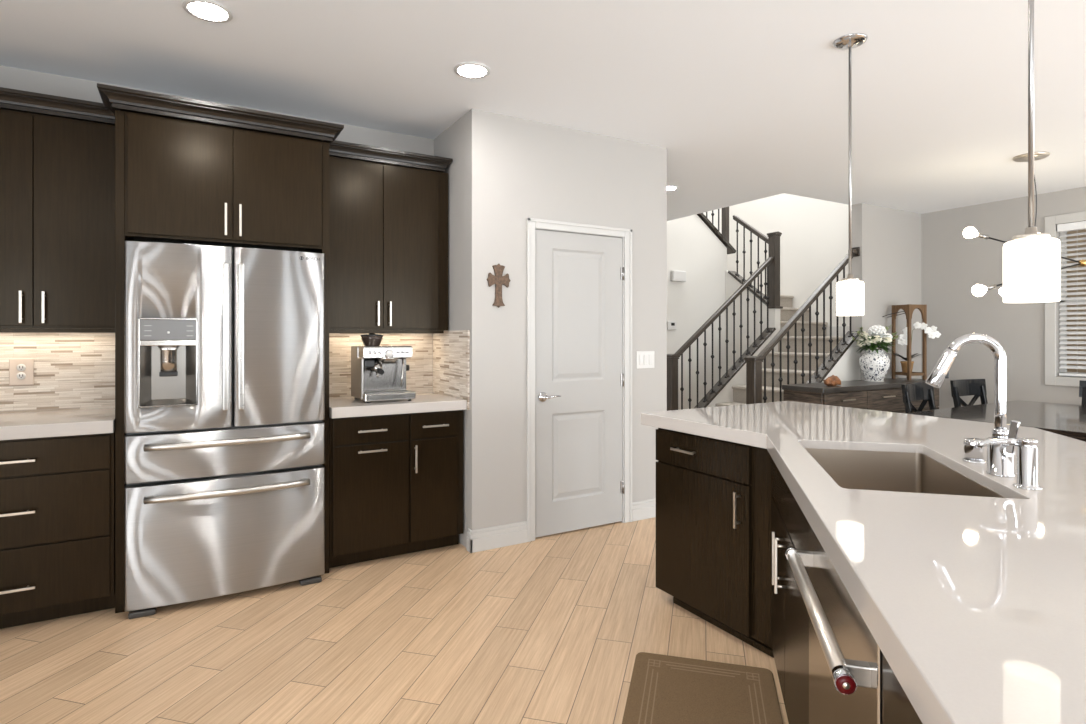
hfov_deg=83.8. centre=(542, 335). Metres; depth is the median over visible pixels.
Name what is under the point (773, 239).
stair railing
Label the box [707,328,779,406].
wall
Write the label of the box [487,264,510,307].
wall cross
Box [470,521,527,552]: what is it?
baseboard
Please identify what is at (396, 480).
base cabinet
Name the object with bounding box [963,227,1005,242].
sputnik chandelier
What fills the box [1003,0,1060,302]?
pendant light
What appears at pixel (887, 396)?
sideboard
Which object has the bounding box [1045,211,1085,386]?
window
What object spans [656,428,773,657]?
base cabinet
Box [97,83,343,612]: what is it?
tall cabinet
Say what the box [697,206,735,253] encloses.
stair railing
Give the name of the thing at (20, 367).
socket
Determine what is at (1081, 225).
window blind
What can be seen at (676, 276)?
door chime
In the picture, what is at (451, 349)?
backsplash
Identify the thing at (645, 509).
baseboard
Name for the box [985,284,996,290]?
socket
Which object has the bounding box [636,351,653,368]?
light switch
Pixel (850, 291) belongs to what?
pendant light
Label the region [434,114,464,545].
wall
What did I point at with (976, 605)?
countertop
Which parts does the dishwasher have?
handle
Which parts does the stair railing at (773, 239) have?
rail, handrail, newel post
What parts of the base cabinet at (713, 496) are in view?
handle, drawer, door, handle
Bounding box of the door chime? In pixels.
[671,270,685,281]
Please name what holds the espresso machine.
on the countertop at (345, 406)
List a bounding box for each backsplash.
[0,332,114,412]
[329,333,432,396]
[433,330,469,409]
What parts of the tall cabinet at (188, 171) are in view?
panel, door, crown moulding, handle, handle, door, panel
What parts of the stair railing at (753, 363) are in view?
newel post, handrail, rail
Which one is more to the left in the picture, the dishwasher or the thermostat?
the thermostat
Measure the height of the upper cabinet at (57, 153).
1.153 m
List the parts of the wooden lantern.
post, post, post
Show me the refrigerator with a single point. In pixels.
(224, 348)
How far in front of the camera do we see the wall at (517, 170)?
3.91 m
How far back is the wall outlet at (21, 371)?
3.17 m
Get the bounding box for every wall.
[0,65,433,155]
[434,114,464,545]
[465,109,666,546]
[667,214,726,409]
[703,208,721,233]
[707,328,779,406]
[725,271,779,372]
[727,187,1085,408]
[822,203,920,381]
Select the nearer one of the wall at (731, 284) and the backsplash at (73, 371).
the backsplash at (73, 371)
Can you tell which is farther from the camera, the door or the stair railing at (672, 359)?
the stair railing at (672, 359)
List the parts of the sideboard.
drawer, drawer, drawer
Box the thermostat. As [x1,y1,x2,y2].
[667,321,675,329]
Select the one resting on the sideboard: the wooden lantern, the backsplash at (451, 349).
the wooden lantern
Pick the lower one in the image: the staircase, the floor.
the floor
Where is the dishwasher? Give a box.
[785,524,882,723]
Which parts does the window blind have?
head rail, rail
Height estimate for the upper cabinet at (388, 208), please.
1.153 m
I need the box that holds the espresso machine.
[351,333,415,402]
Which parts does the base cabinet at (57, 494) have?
handle, handle, handle, drawer, drawer, drawer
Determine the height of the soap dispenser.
0.128 m
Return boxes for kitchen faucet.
[925,333,1020,476]
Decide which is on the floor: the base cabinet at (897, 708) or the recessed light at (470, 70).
the base cabinet at (897, 708)
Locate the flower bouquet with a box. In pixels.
[849,325,897,353]
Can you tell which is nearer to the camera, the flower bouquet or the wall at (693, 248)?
the flower bouquet
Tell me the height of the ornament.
0.098 m
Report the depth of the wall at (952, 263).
6.66 m
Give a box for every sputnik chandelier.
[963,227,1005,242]
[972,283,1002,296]
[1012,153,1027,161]
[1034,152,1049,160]
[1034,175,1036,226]
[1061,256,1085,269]
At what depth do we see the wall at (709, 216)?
9.47 m
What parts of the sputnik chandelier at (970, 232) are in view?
bulb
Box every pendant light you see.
[832,33,867,315]
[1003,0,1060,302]
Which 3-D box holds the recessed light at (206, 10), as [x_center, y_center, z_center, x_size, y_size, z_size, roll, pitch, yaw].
[-1.444,-1.400,2.608,0.190,0.008,0.190,0,0,-30]
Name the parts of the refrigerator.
control panel, door, drawer, drawer, handle, handle, handle, handle, door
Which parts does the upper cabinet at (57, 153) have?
door, handle, handle, light rail, crown moulding, door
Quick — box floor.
[0,517,788,723]
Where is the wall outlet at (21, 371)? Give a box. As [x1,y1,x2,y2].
[9,359,33,384]
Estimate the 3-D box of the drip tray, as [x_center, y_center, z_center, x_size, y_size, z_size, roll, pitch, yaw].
[-0.960,0.367,3.727,0.312,0.047,0.169,0,0,-30]
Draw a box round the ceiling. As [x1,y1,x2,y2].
[0,0,1085,220]
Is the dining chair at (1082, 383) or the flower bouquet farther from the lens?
the flower bouquet
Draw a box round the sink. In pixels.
[805,448,1004,497]
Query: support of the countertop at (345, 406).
on the base cabinet at (396, 480)
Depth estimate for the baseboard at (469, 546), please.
3.73 m
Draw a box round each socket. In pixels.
[17,364,25,370]
[17,372,25,378]
[976,233,988,238]
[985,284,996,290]
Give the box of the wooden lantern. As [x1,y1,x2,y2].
[883,304,926,379]
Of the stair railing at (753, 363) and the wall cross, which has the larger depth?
the stair railing at (753, 363)
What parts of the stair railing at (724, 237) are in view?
newel post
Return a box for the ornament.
[823,375,840,385]
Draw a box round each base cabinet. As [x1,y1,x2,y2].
[0,431,114,628]
[329,410,462,567]
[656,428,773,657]
[771,457,808,723]
[883,655,921,723]
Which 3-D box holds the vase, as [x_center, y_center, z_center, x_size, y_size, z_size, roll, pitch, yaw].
[3.383,0.302,6.175,0.280,0.322,0.280,0,0,-30]
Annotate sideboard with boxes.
[782,378,938,412]
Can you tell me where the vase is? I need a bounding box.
[859,350,889,381]
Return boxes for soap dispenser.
[976,438,1042,489]
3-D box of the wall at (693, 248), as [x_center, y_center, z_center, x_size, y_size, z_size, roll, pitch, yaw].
[1.083,-0.185,7.364,3.120,3.040,0.120,0,0,-30]
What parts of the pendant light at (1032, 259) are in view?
rod, lamp shade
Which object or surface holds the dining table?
on the floor
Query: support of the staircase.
on the floor
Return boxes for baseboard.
[466,528,472,552]
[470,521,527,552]
[632,498,655,521]
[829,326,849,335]
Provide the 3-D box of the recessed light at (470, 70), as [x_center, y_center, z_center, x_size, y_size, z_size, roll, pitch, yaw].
[-0.374,-1.400,3.196,0.190,0.008,0.190,0,0,-30]
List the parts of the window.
frame, pane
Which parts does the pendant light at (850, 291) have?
lamp shade, rod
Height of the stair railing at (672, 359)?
2.305 m
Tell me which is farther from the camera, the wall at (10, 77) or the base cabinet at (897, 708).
the wall at (10, 77)
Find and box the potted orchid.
[890,322,940,372]
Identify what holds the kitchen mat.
on the floor
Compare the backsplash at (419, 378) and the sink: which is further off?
the backsplash at (419, 378)
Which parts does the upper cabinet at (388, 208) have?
door, handle, light rail, crown moulding, handle, door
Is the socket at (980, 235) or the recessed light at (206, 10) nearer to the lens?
the recessed light at (206, 10)
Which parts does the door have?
handle, lever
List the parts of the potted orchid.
pot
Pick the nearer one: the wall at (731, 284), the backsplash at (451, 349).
the backsplash at (451, 349)
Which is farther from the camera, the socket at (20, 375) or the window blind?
the window blind
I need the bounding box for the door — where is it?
[527,218,631,541]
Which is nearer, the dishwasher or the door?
the dishwasher
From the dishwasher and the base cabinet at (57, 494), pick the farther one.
the base cabinet at (57, 494)
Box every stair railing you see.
[667,257,775,410]
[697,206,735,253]
[728,215,782,308]
[744,247,860,403]
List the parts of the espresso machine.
lid, handle, panel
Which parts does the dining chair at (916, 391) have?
leg, rail, leg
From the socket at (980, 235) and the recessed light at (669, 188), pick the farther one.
the recessed light at (669, 188)
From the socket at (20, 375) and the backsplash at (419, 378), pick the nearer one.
the socket at (20, 375)
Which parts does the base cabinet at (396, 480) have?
drawer, door, handle, handle, handle, drawer, door, handle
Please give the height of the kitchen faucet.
0.408 m
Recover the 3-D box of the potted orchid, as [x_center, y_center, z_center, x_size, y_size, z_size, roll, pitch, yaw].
[3.937,0.124,6.410,0.457,0.552,0.240,0,0,43]
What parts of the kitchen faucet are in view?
spout, lever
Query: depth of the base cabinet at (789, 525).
1.96 m
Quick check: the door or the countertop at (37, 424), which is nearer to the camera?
the countertop at (37, 424)
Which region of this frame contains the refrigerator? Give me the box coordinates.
[124,241,324,618]
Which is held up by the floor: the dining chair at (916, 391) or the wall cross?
the dining chair at (916, 391)
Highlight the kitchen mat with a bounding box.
[622,652,782,723]
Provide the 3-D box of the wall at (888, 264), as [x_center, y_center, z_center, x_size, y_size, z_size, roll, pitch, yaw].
[3.179,-0.035,6.357,2.650,2.740,0.130,0,0,-30]
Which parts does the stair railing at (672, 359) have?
newel post, handrail, rail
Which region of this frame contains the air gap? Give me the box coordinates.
[962,438,985,462]
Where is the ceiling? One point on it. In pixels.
(747, 100)
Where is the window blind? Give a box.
[1057,221,1085,376]
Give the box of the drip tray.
[358,390,415,401]
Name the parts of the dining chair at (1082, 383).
rail, leg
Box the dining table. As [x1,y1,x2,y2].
[905,400,1085,441]
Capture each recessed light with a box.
[182,0,232,22]
[454,62,489,78]
[667,186,677,190]
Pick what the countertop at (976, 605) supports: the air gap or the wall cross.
the air gap
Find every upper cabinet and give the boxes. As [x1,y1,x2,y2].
[0,87,119,332]
[322,140,452,332]
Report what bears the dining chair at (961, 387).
on the floor
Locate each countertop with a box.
[0,408,114,439]
[329,392,466,418]
[641,401,1085,723]
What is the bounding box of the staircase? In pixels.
[716,294,842,406]
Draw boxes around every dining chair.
[901,382,935,412]
[950,379,987,406]
[1079,380,1085,404]
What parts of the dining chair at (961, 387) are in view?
leg, rail, leg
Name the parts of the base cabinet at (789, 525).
handle, door, handle, door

